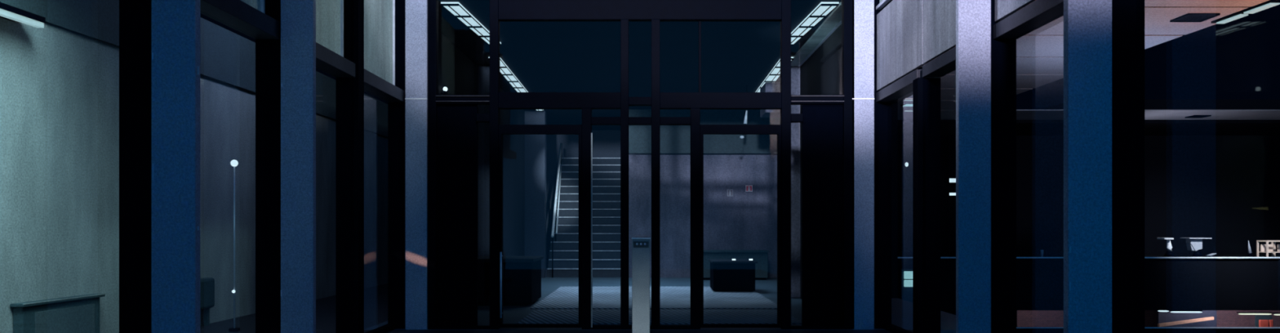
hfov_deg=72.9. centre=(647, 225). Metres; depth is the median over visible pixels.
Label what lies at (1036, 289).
wall
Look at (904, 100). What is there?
lamp
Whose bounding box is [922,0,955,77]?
wall
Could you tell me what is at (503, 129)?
door
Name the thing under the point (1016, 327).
trim
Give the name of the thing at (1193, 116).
recessed light
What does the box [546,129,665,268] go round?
wall
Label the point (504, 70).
light strip
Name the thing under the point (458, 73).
wall
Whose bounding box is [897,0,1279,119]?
ceiling
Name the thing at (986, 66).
steel column
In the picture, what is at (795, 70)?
pilaster
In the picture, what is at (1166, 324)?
rail
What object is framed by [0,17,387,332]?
wall
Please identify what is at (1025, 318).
brick wall
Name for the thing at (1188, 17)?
ceiling vent
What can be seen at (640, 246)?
post
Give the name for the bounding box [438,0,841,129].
ceiling
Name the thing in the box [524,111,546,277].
wall
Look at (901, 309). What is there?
floor
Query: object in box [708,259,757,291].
reception desk
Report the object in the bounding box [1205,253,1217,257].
tray
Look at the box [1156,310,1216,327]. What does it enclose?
wall
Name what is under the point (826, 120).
window
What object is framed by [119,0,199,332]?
steel column
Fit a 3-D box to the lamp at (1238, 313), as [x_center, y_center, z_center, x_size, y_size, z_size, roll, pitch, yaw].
[18.931,2.759,27.038,1.018,0.083,0.125,0,0,0]
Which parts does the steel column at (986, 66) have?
plate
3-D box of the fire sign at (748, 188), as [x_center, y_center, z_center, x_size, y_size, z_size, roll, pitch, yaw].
[1.994,-0.719,16.987,0.135,0.125,0.026,0,0,0]
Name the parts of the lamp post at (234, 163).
globe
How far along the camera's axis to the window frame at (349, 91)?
7.17 m
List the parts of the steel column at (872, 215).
plate, plate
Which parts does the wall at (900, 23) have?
rail, sill, panel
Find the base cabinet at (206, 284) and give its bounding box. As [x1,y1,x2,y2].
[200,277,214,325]
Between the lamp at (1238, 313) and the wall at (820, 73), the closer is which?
the wall at (820, 73)
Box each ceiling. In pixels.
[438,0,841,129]
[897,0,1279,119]
[897,120,1279,135]
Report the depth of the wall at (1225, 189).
30.00 m
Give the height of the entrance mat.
0.012 m
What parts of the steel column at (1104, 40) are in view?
plate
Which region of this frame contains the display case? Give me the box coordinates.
[901,269,912,302]
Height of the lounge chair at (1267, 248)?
0.522 m
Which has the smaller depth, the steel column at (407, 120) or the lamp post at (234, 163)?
the lamp post at (234, 163)
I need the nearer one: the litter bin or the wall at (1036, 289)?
the wall at (1036, 289)
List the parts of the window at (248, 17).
pane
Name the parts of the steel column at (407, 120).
plate, plate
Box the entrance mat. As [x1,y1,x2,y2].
[516,310,801,324]
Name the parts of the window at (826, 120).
solid panel, sill, sill, sill, sill, sill, solid panel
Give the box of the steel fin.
[912,77,940,332]
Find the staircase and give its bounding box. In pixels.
[545,142,620,277]
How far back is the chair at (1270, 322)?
27.62 m
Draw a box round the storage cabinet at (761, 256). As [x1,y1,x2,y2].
[703,249,769,279]
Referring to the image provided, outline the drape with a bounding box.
[1186,239,1202,251]
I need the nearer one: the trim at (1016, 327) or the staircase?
the staircase
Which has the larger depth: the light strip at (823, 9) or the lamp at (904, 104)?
the lamp at (904, 104)
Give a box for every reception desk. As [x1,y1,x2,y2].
[477,256,543,306]
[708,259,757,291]
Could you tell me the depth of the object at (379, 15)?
8.16 m
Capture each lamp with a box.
[440,86,448,94]
[739,84,747,138]
[900,102,912,106]
[902,98,912,101]
[902,109,912,111]
[948,177,955,183]
[948,191,955,195]
[1168,310,1202,313]
[1236,311,1271,315]
[1247,240,1252,257]
[1271,312,1279,315]
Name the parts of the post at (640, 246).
button panel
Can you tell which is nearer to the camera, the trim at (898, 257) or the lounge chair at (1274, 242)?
the trim at (898, 257)
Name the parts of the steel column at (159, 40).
plate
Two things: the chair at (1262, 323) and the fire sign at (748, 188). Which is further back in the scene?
the chair at (1262, 323)
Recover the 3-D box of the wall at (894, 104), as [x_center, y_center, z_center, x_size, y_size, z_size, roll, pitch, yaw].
[3.435,-0.605,14.700,0.180,3.270,5.000,0,0,0]
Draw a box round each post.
[228,160,239,332]
[631,237,650,332]
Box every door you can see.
[498,124,582,328]
[700,124,781,328]
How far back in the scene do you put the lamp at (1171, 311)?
26.98 m
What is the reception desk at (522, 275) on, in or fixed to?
on the floor at (901, 309)
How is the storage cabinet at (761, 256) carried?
on the floor at (901, 309)
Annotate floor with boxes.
[200,277,955,332]
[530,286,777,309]
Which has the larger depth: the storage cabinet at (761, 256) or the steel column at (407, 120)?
the storage cabinet at (761, 256)
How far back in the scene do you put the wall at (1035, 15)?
5.31 m
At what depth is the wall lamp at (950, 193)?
29.86 m
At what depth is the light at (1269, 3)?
12.85 m
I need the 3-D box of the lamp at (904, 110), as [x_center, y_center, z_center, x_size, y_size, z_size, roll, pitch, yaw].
[7.366,-3.176,24.000,0.591,0.043,0.120,0,0,0]
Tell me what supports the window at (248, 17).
on the floor at (901, 309)
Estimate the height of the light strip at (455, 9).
0.039 m
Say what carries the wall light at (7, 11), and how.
attached to the wall at (60, 86)
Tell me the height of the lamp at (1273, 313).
0.083 m
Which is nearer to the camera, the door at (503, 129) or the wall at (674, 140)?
the door at (503, 129)
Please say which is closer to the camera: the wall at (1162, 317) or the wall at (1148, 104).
the wall at (1148, 104)
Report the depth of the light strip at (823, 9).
9.43 m
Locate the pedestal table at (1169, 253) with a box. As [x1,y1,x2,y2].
[1156,237,1174,257]
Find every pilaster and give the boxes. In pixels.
[477,66,489,256]
[760,66,799,297]
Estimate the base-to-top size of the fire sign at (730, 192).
0.135 m
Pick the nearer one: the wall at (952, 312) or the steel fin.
the steel fin
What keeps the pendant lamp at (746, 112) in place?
hanging from the ceiling at (544, 56)
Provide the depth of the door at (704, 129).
8.56 m
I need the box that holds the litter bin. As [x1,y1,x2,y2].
[1040,248,1043,257]
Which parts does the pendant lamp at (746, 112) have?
lamp shade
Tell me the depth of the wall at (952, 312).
26.55 m
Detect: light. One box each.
[0,1,45,27]
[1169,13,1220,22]
[1185,115,1211,118]
[1210,0,1279,23]
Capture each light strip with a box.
[440,1,501,45]
[488,56,528,92]
[755,56,793,92]
[791,1,839,45]
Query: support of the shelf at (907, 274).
attached to the display case
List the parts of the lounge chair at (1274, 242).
leg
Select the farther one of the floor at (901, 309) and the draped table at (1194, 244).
the draped table at (1194, 244)
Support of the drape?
hanging from the draped table at (1194, 244)
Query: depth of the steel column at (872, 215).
8.55 m
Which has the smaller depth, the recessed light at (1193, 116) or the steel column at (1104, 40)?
the steel column at (1104, 40)
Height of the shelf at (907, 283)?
0.211 m
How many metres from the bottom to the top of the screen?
1.012 m
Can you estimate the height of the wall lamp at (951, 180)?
0.184 m
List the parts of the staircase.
handrail, rail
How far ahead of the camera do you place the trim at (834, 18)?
10.19 m
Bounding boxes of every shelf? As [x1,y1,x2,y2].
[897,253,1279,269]
[903,271,912,279]
[903,280,912,287]
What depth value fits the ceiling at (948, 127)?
27.57 m
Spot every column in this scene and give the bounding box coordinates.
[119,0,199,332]
[255,0,315,332]
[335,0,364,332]
[387,0,427,329]
[852,0,891,329]
[955,0,1016,332]
[1063,0,1144,332]
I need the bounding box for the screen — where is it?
[1254,315,1271,327]
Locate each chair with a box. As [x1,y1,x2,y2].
[1256,240,1279,257]
[1258,320,1268,327]
[1268,320,1273,327]
[1273,240,1279,257]
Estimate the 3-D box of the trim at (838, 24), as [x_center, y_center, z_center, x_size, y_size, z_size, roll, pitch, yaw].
[2.127,-2.233,10.450,0.033,0.020,3.400,0,0,0]
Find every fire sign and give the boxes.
[727,189,733,195]
[745,185,752,191]
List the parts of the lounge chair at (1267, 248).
leg, backrest, leg, frame, seat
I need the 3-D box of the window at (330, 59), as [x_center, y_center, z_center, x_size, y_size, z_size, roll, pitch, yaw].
[-2.493,-0.770,6.497,0.165,3.600,1.325,0,0,0]
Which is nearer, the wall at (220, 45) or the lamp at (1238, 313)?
the wall at (220, 45)
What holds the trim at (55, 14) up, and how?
on the wall at (60, 86)
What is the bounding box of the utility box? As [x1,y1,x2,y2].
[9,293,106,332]
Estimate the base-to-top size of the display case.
2.685 m
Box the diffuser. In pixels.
[949,178,955,182]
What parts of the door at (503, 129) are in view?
handle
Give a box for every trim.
[0,0,387,137]
[791,1,841,66]
[797,20,841,66]
[897,257,1279,258]
[1016,327,1279,328]
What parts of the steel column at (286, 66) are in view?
plate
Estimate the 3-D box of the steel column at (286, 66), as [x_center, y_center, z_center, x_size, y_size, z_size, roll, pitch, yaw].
[-2.375,-0.770,5.739,0.400,3.600,0.203,0,0,0]
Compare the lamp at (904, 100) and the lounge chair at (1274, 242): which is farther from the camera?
the lounge chair at (1274, 242)
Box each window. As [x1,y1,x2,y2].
[200,0,279,39]
[315,0,355,77]
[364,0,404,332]
[427,0,854,329]
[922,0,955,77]
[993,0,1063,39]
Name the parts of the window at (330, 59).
pane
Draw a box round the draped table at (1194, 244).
[1179,237,1211,257]
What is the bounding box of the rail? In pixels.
[1157,316,1213,327]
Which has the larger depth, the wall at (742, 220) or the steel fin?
the wall at (742, 220)
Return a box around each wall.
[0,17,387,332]
[50,0,387,127]
[438,30,524,256]
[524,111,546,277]
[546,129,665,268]
[628,109,780,154]
[628,155,777,277]
[728,135,1279,253]
[800,23,841,298]
[875,0,924,332]
[891,81,897,297]
[897,269,1279,332]
[940,310,1017,327]
[1017,310,1279,327]
[1043,99,1279,109]
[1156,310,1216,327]
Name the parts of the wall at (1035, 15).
panel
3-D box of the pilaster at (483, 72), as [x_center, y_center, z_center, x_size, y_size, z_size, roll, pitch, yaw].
[-2.277,-0.605,12.350,0.225,3.270,0.300,0,0,0]

